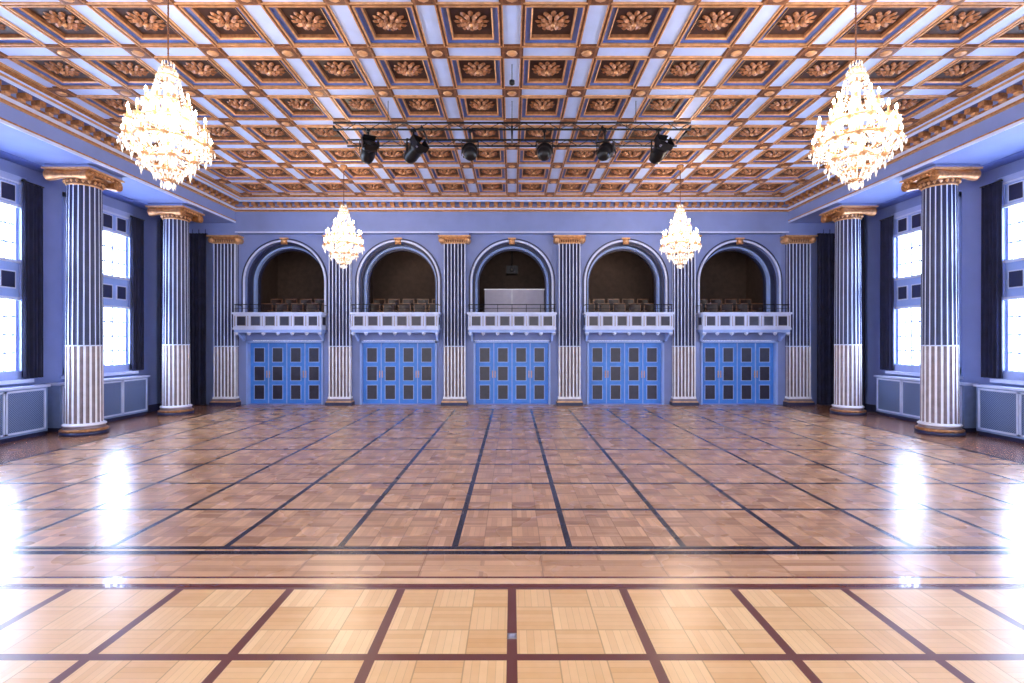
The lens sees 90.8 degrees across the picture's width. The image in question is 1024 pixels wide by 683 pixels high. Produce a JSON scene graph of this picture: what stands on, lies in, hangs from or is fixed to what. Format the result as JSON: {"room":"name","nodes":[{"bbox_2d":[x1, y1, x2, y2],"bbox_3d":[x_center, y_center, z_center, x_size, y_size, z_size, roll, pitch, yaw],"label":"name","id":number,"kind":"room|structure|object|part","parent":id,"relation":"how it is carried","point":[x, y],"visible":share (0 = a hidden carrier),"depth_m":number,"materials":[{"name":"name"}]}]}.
{"room":"event hall","nodes":[
{"label":"event hall","id":0,"kind":"room"},
{"bbox_2d":[0,158,160,404],"bbox_3d":[-11.750,-0.960,7.520,0.300,6.420,21.040,0,0,0],"label":"wall","id":1,"kind":"structure","parent":0,"point":[52,190],"depth_m":12.97,"materials":[{"name":"paint"}]},
{"bbox_2d":[0,170,33,384],"bbox_3d":[-11.570,-1.450,10.830,0.340,4.840,2.444,0,0,0],"label":"window","id":2,"kind":"structure","parent":1,"relation":"in","point":[11,185],"depth_m":11.76,"materials":[{"name":"glass"}]},
{"bbox_2d":[21,180,43,378],"bbox_3d":[-11.440,-1.453,12.060,0.134,4.646,0.560,0,0,0],"label":"window curtain","id":3,"kind":"object","parent":2,"relation":"attached to","point":[32,193],"visible":1,"depth_m":12.02,"materials":[{"name":"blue fabric"}]},
{"bbox_2d":[61,192,138,378],"bbox_3d":[-11.570,-1.450,14.200,0.340,4.840,2.444,0,0,0],"label":"window","id":4,"kind":"structure","parent":1,"relation":"in","point":[117,224],"depth_m":14.86,"materials":[{"name":"glass"}]},
{"bbox_2d":[130,216,144,369],"bbox_3d":[-11.440,-1.453,15.430,0.134,4.646,0.560,0,0,0],"label":"window curtain","id":5,"kind":"object","parent":4,"relation":"attached to","point":[137,223],"visible":1,"depth_m":15.39,"materials":[{"name":"blue fabric"}]},
{"bbox_2d":[45,403,160,431],"bbox_3d":[-11.575,2.140,7.510,0.050,0.220,21.020,0,0,0],"label":"baseboard","id":6,"kind":"structure","parent":1,"relation":"attached to","point":[154,407],"depth_m":16.27,"materials":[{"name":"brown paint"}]},
{"bbox_2d":[0,102,235,222],"bbox_3d":[-10.810,-4.604,7.395,2.180,0.892,20.790,0,0,0],"label":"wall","id":7,"kind":"structure","parent":0,"point":[27,141],"depth_m":11.76,"materials":[{"name":"paint"}]},
{"bbox_2d":[206,235,816,403],"bbox_3d":[0.000,-1.400,18.270,23.200,7.300,0.460,0,0,0],"label":"wall","id":8,"kind":"structure","parent":0,"point":[251,243],"depth_m":18.04,"materials":[{"name":"paint"}]},
{"bbox_2d":[189,229,205,404],"bbox_3d":[-11.115,-0.878,17.820,0.730,6.196,0.149,0,0,0],"label":"drape","id":9,"kind":"object","parent":8,"relation":"hanging from","point":[197,241],"visible":0.86,"depth_m":17.81,"materials":[{"name":"blue fabric"}]},
{"bbox_2d":[206,233,243,405],"bbox_3d":[-10.143,-0.784,17.860,1.130,6.068,0.360,0,0,0],"label":"fluted pilaster","id":10,"kind":"object","parent":8,"relation":"attached to","point":[225,245],"visible":1,"depth_m":17.81,"materials":[{"name":"paint"}]},
{"bbox_2d":[232,304,327,340],"bbox_3d":[-8.114,-0.651,17.719,3.100,1.282,0.638,0,0,0],"label":"balcony","id":11,"kind":"object","parent":8,"relation":"attached to","point":[249,322],"visible":1,"depth_m":17.44,"materials":[{"name":"blue paint"}]},
{"bbox_2d":[261,299,323,311],"bbox_3d":[-8.134,-1.100,19.345,2.880,1.200,1.390,0,0,0],"label":"chairs","id":12,"kind":"object","parent":11,"relation":"on","point":[273,301],"visible":0.43,"depth_m":19.09,"materials":[{"name":"leather"}]},
{"bbox_2d":[246,341,322,404],"bbox_3d":[-8.114,1.113,18.165,2.750,2.275,0.310,0,0,0],"label":"door","id":13,"kind":"structure","parent":8,"relation":"in","point":[276,371],"depth_m":18.19,"materials":[{"name":"blue paint"}]},
{"bbox_2d":[322,233,356,405],"bbox_3d":[-6.085,-0.784,17.860,1.130,6.068,0.360,0,0,0],"label":"fluted pilaster","id":14,"kind":"object","parent":8,"relation":"attached to","point":[340,279],"visible":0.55,"depth_m":17.82,"materials":[{"name":"paint"}]},
{"bbox_2d":[349,304,441,340],"bbox_3d":[-4.057,-0.651,17.719,3.100,1.282,0.638,0,0,0],"label":"balcony","id":15,"kind":"object","parent":8,"relation":"attached to","point":[366,322],"visible":1,"depth_m":17.44,"materials":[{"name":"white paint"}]},
{"bbox_2d":[370,299,434,311],"bbox_3d":[-4.077,-1.100,19.345,2.880,1.200,1.390,0,0,0],"label":"chairs","id":16,"kind":"object","parent":15,"relation":"on","point":[375,301],"visible":0.49,"depth_m":19.09,"materials":[{"name":"leather"}]},
{"bbox_2d":[360,341,436,404],"bbox_3d":[-4.057,1.113,18.165,2.750,2.275,0.310,0,0,0],"label":"door","id":17,"kind":"structure","parent":8,"relation":"in","point":[390,371],"depth_m":18.20,"materials":[{"name":"blue paint"}]},
{"bbox_2d":[438,233,470,405],"bbox_3d":[-2.029,-0.784,17.860,1.130,6.068,0.360,0,0,0],"label":"fluted pilaster","id":18,"kind":"object","parent":8,"relation":"attached to","point":[454,243],"visible":1,"depth_m":17.82,"materials":[{"name":"paint"}]},
{"bbox_2d":[241,238,782,312],"bbox_3d":[0.000,-2.095,18.340,19.308,3.190,0.900,0,0,0],"label":"trim","id":19,"kind":"structure","parent":8,"relation":"attached to","point":[261,261],"depth_m":18.20,"materials":[{"name":"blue paint"}]},
{"bbox_2d":[473,341,550,404],"bbox_3d":[0.000,1.113,18.165,2.750,2.275,0.310,0,0,0],"label":"door","id":20,"kind":"structure","parent":8,"relation":"in","point":[503,371],"depth_m":18.19,"materials":[{"name":"blue paint"}]},
{"bbox_2d":[467,304,556,340],"bbox_3d":[0.000,-0.651,17.719,3.100,1.282,0.638,0,0,0],"label":"balcony","id":21,"kind":"object","parent":8,"relation":"attached to","point":[483,322],"visible":1,"depth_m":17.44,"materials":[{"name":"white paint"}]},
{"bbox_2d":[484,289,544,311],"bbox_3d":[0.090,-1.230,19.185,2.260,1.460,0.710,0,0,0],"label":"panel","id":22,"kind":"object","parent":21,"relation":"on","point":[492,296],"visible":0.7,"depth_m":18.84,"materials":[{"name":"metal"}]},
{"bbox_2d":[189,212,834,234],"bbox_3d":[0.000,-4.435,17.899,23.200,1.230,0.278,0,0,0],"label":"entablature","id":23,"kind":"object","parent":8,"relation":"attached to","point":[247,223],"depth_m":17.79,"materials":[{"name":"blue paint"}]},
{"bbox_2d":[553,233,585,405],"bbox_3d":[2.029,-0.784,17.860,1.130,6.068,0.360,0,0,0],"label":"fluted pilaster","id":24,"kind":"object","parent":8,"relation":"attached to","point":[569,348],"visible":1,"depth_m":17.82,"materials":[{"name":"paint"}]},
{"bbox_2d":[587,341,663,404],"bbox_3d":[4.057,1.113,18.165,2.750,2.275,0.310,0,0,0],"label":"door","id":25,"kind":"structure","parent":8,"relation":"in","point":[617,371],"depth_m":18.20,"materials":[{"name":"blue paint"}]},
{"bbox_2d":[582,304,674,340],"bbox_3d":[4.057,-0.651,17.719,3.100,1.282,0.638,0,0,0],"label":"balcony","id":26,"kind":"object","parent":8,"relation":"attached to","point":[600,322],"visible":1,"depth_m":17.44,"materials":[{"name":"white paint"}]},
{"bbox_2d":[589,299,653,311],"bbox_3d":[4.037,-1.100,19.345,2.880,1.200,1.390,0,0,0],"label":"chairs","id":27,"kind":"object","parent":26,"relation":"on","point":[595,301],"visible":0.38,"depth_m":19.09,"materials":[{"name":"leather"}]},
{"bbox_2d":[667,233,701,405],"bbox_3d":[6.085,-0.784,17.860,1.130,6.068,0.360,0,0,0],"label":"fluted pilaster","id":28,"kind":"object","parent":8,"relation":"attached to","point":[683,279],"visible":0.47,"depth_m":17.82,"materials":[{"name":"paint"}]},
{"bbox_2d":[701,341,777,404],"bbox_3d":[8.114,1.113,18.165,2.750,2.275,0.310,0,0,0],"label":"door","id":29,"kind":"structure","parent":8,"relation":"in","point":[731,371],"depth_m":18.19,"materials":[{"name":"blue paint"}]},
{"bbox_2d":[696,304,791,340],"bbox_3d":[8.114,-0.651,17.719,3.100,1.282,0.638,0,0,0],"label":"balcony","id":30,"kind":"object","parent":8,"relation":"attached to","point":[717,322],"visible":1,"depth_m":17.44,"materials":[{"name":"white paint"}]},
{"bbox_2d":[700,299,762,311],"bbox_3d":[8.094,-1.100,19.345,2.880,1.200,1.390,0,0,0],"label":"chairs","id":31,"kind":"object","parent":30,"relation":"on","point":[702,301],"visible":0.44,"depth_m":19.09,"materials":[{"name":"leather"}]},
{"bbox_2d":[780,233,817,405],"bbox_3d":[10.143,-0.784,17.860,1.130,6.068,0.360,0,0,0],"label":"fluted pilaster","id":32,"kind":"object","parent":8,"relation":"attached to","point":[797,245],"visible":1,"depth_m":17.82,"materials":[{"name":"paint"}]},
{"bbox_2d":[817,229,834,404],"bbox_3d":[11.115,-0.878,17.820,0.730,6.196,0.149,0,0,0],"label":"drape","id":33,"kind":"object","parent":8,"relation":"hanging from","point":[825,241],"visible":0.88,"depth_m":17.82,"materials":[{"name":"blue fabric"}]},
{"bbox_2d":[0,404,1023,682],"bbox_3d":[0.000,2.400,7.720,23.600,0.300,21.440,0,0,0],"label":"floor","id":34,"kind":"structure","parent":0,"point":[243,543],"depth_m":5.49,"materials":[{"name":"brown wood"}]},
{"bbox_2d":[0,384,50,443],"bbox_3d":[-11.357,1.645,10.680,0.375,1.210,3.100,0,0,0],"label":"radiator cover","id":35,"kind":"object","parent":34,"relation":"on","point":[23,409],"visible":1,"depth_m":11.59,"materials":[{"name":"metal"}]},
{"bbox_2d":[41,164,124,436],"bbox_3d":[-10.460,-0.954,12.360,1.120,6.408,1.140,0,0,0],"label":"fluted column","id":36,"kind":"structure","parent":34,"relation":"on","point":[85,184],"depth_m":12.08,"materials":[{"name":"paint"}]},
{"bbox_2d":[46,375,149,431],"bbox_3d":[-11.357,1.645,14.050,0.375,1.210,3.100,0,0,0],"label":"radiator cover","id":37,"kind":"object","parent":34,"relation":"on","point":[125,397],"visible":0.62,"depth_m":14.32,"materials":[{"name":"metal"}]},
{"bbox_2d":[159,216,162,404],"bbox_3d":[-11.460,-0.928,17.025,0.149,6.296,1.210,0,0,0],"label":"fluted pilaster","id":38,"kind":"object","parent":34,"relation":"on","point":[161,220],"visible":0.06,"depth_m":16.46,"materials":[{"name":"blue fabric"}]},
{"bbox_2d":[145,204,204,415],"bbox_3d":[-10.460,-0.954,15.730,1.120,6.408,1.140,0,0,0],"label":"fluted column","id":39,"kind":"structure","parent":34,"relation":"on","point":[176,218],"depth_m":15.45,"materials":[{"name":"paint"}]},
{"bbox_2d":[507,633,516,638],"bbox_3d":[0.000,2.247,3.855,0.070,0.007,0.070,0,0,0],"label":"socket","id":40,"kind":"object","parent":34,"relation":"on","point":[509,635],"visible":1,"depth_m":3.85,"materials":[{"name":"metal"}]},
{"bbox_2d":[819,204,878,415],"bbox_3d":[10.460,-0.954,15.730,1.120,6.408,1.140,0,0,0],"label":"fluted column","id":41,"kind":"structure","parent":34,"relation":"on","point":[847,218],"depth_m":15.45,"materials":[{"name":"paint"}]},
{"bbox_2d":[861,216,864,409],"bbox_3d":[11.460,-0.928,17.025,0.149,6.296,1.210,0,0,0],"label":"curtain","id":42,"kind":"object","parent":34,"relation":"on","point":[862,220],"visible":0.09,"depth_m":16.51,"materials":[{"name":"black fabric"}]},
{"bbox_2d":[874,375,977,431],"bbox_3d":[11.357,1.645,14.050,0.375,1.210,3.100,0,0,0],"label":"radiator cover","id":43,"kind":"object","parent":34,"relation":"on","point":[898,397],"visible":0.61,"depth_m":14.32,"materials":[{"name":"paint"}]},
{"bbox_2d":[899,164,982,436],"bbox_3d":[10.460,-0.954,12.360,1.120,6.408,1.140,0,0,0],"label":"fluted column","id":44,"kind":"structure","parent":34,"relation":"on","point":[938,184],"depth_m":12.08,"materials":[{"name":"paint"}]},
{"bbox_2d":[973,384,1023,443],"bbox_3d":[11.357,1.645,10.680,0.375,1.210,3.100,0,0,0],"label":"radiator cover","id":45,"kind":"object","parent":34,"relation":"on","point":[999,409],"visible":1,"depth_m":11.59,"materials":[{"name":"metal"}]},
{"bbox_2d":[0,0,1023,195],"bbox_3d":[0.000,-5.185,7.520,23.200,0.330,21.040,0,0,0],"label":"ceiling","id":46,"kind":"structure","parent":0,"point":[270,80],"depth_m":9.57,"materials":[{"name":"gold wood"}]},
{"bbox_2d":[116,0,215,189],"bbox_3d":[-4.801,-3.582,7.048,1.115,2.933,1.115,0,0,15],"label":"crystal chandelier","id":47,"kind":"object","parent":46,"relation":"hanging from","point":[167,133],"visible":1,"depth_m":6.96,"materials":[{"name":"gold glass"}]},
{"bbox_3d":[-4.800,-4.424,7.050,0.200,1.248,0.195,0,0,0],"label":"chain","id":48,"kind":"part","parent":47,"relation":"part of","materials":[{"name":"brown metal"}]},
{"bbox_2d":[322,165,364,268],"bbox_3d":[-4.831,-3.568,14.498,1.151,2.961,1.151,0,0,15],"label":"crystal chandelier","id":49,"kind":"object","parent":46,"relation":"hanging from","point":[341,228],"visible":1,"depth_m":14.40,"materials":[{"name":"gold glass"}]},
{"bbox_3d":[-4.830,-4.424,14.500,0.200,1.248,0.195,0,0,0],"label":"chain","id":50,"kind":"part","parent":49,"relation":"part of","materials":[{"name":"brown metal"}]},
{"bbox_2d":[332,122,691,146],"bbox_3d":[0.000,-4.739,11.050,7.544,0.621,0.944,0,0,0],"label":"lighting truss","id":51,"kind":"object","parent":46,"relation":"hanging from","point":[421,128],"visible":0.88,"depth_m":10.60,"materials":[{"name":"black metal"}]},
{"bbox_2d":[359,129,379,163],"bbox_3d":[-2.995,-4.101,10.555,0.360,0.697,0.582,0,0,-29],"label":"spotlight","id":52,"kind":"object","parent":51,"relation":"hanging from","point":[369,147],"visible":1,"depth_m":10.50,"materials":[{"name":"black metal"}]},
{"bbox_2d":[403,129,428,163],"bbox_3d":[-2.030,-4.101,10.568,0.582,0.697,0.360,0,0,38],"label":"spotlight","id":53,"kind":"object","parent":51,"relation":"hanging from","point":[412,152],"visible":1,"depth_m":10.49,"materials":[{"name":"black metal"}]},
{"bbox_2d":[461,129,478,160],"bbox_3d":[-0.888,-4.101,10.650,0.360,0.697,0.582,0,0,-9],"label":"spotlight","id":54,"kind":"object","parent":51,"relation":"hanging from","point":[469,151],"visible":1,"depth_m":10.49,"materials":[{"name":"black metal"}]},
{"bbox_2d":[536,129,552,160],"bbox_3d":[0.687,-4.101,10.651,0.360,0.697,0.582,0,0,8],"label":"spotlight","id":55,"kind":"object","parent":51,"relation":"hanging from","point":[544,151],"visible":1,"depth_m":10.48,"materials":[{"name":"black metal"}]},
{"bbox_2d":[596,129,615,160],"bbox_3d":[1.972,-4.101,10.646,0.360,0.697,0.582,0,0,25],"label":"spotlight","id":56,"kind":"object","parent":51,"relation":"hanging from","point":[606,150],"visible":1,"depth_m":10.51,"materials":[{"name":"black metal"}]},
{"bbox_2d":[649,129,674,163],"bbox_3d":[3.095,-4.101,10.551,0.360,0.697,0.582,0,0,-17],"label":"spotlight","id":57,"kind":"object","parent":51,"relation":"hanging from","point":[660,149],"visible":1,"depth_m":10.49,"materials":[{"name":"black metal"}]},
{"bbox_2d":[509,79,514,85],"bbox_3d":[0.000,-4.859,9.200,0.100,0.380,0.100,0,0,0],"label":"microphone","id":58,"kind":"object","parent":46,"relation":"hanging from","point":[511,82],"depth_m":9.17,"materials":[{"name":"black metal"}]},
{"bbox_2d":[659,165,701,268],"bbox_3d":[4.829,-3.568,14.498,1.151,2.961,1.151,0,0,15],"label":"crystal chandelier","id":59,"kind":"object","parent":46,"relation":"hanging from","point":[679,241],"visible":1,"depth_m":14.40,"materials":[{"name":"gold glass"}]},
{"bbox_3d":[4.830,-4.424,14.500,0.200,1.248,0.195,0,0,0],"label":"chain","id":60,"kind":"part","parent":59,"relation":"part of","materials":[{"name":"brown metal"}]},
{"bbox_2d":[808,0,907,190],"bbox_3d":[4.799,-3.582,7.048,1.115,2.933,1.115,0,0,15],"label":"crystal chandelier","id":61,"kind":"object","parent":46,"relation":"hanging from","point":[856,129],"visible":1,"depth_m":6.95,"materials":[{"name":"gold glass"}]},
{"bbox_3d":[4.800,-4.424,7.050,0.200,1.248,0.195,0,0,0],"label":"chain","id":62,"kind":"part","parent":61,"relation":"part of","materials":[{"name":"brown metal"}]},
{"bbox_2d":[261,251,762,311],"bbox_3d":[0.000,-2.050,20.020,23.200,3.800,3.360,0,0,0],"label":"wall","id":63,"kind":"structure","parent":0,"point":[401,275],"depth_m":21.60,"materials":[{"name":"brown paint"}]},
{"bbox_2d":[506,251,517,274],"bbox_3d":[0.000,-3.223,19.550,0.440,1.245,0.680,0,0,0],"label":"projector","id":64,"kind":"object","parent":63,"relation":"attached to","point":[510,270],"visible":0.94,"depth_m":19.29,"materials":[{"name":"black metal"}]},
{"bbox_2d":[788,102,1023,222],"bbox_3d":[10.810,-4.604,7.395,2.180,0.892,20.790,0,0,0],"label":"beam","id":65,"kind":"structure","parent":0,"point":[996,141],"depth_m":11.76,"materials":[{"name":"paint"}]},
{"bbox_2d":[0,64,1023,211],"bbox_3d":[0.000,-4.810,7.395,19.500,0.480,20.790,0,0,0],"label":"trim","id":66,"kind":"structure","parent":65,"relation":"attached to","point":[18,92],"depth_m":16.63,"materials":[{"name":"paint"}]},
{"bbox_2d":[864,158,1023,404],"bbox_3d":[11.750,-0.960,7.520,0.300,6.420,21.040,0,0,0],"label":"wall","id":67,"kind":"structure","parent":0,"point":[971,190],"depth_m":12.95,"materials":[{"name":"paint"}]},
{"bbox_2d":[865,403,978,431],"bbox_3d":[11.575,2.140,7.510,0.050,0.220,21.020,0,0,0],"label":"baseboard","id":68,"kind":"structure","parent":67,"relation":"attached to","point":[868,407],"depth_m":16.27,"materials":[{"name":"blue paint"}]},
{"bbox_2d":[885,192,962,378],"bbox_3d":[11.570,-1.450,14.200,0.340,4.840,2.444,0,0,0],"label":"window","id":69,"kind":"structure","parent":67,"relation":"in","point":[906,223],"depth_m":14.74,"materials":[{"name":"glass"}]},
{"bbox_2d":[879,216,893,369],"bbox_3d":[11.440,-1.453,15.430,0.134,4.646,0.560,0,0,0],"label":"window curtain","id":70,"kind":"object","parent":69,"relation":"attached to","point":[886,224],"visible":1,"depth_m":15.35,"materials":[{"name":"blue fabric"}]},
{"bbox_2d":[990,170,1023,384],"bbox_3d":[11.570,-1.450,10.830,0.340,4.840,2.444,0,0,0],"label":"window","id":71,"kind":"structure","parent":67,"relation":"in","point":[1012,184],"depth_m":11.74,"materials":[{"name":"glass"}]},
{"bbox_2d":[980,180,1002,378],"bbox_3d":[11.440,-1.453,12.060,0.134,4.646,0.560,0,0,0],"label":"window curtain","id":72,"kind":"object","parent":71,"relation":"attached to","point":[991,194],"visible":1,"depth_m":11.98,"materials":[{"name":"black fabric"}]}
]}

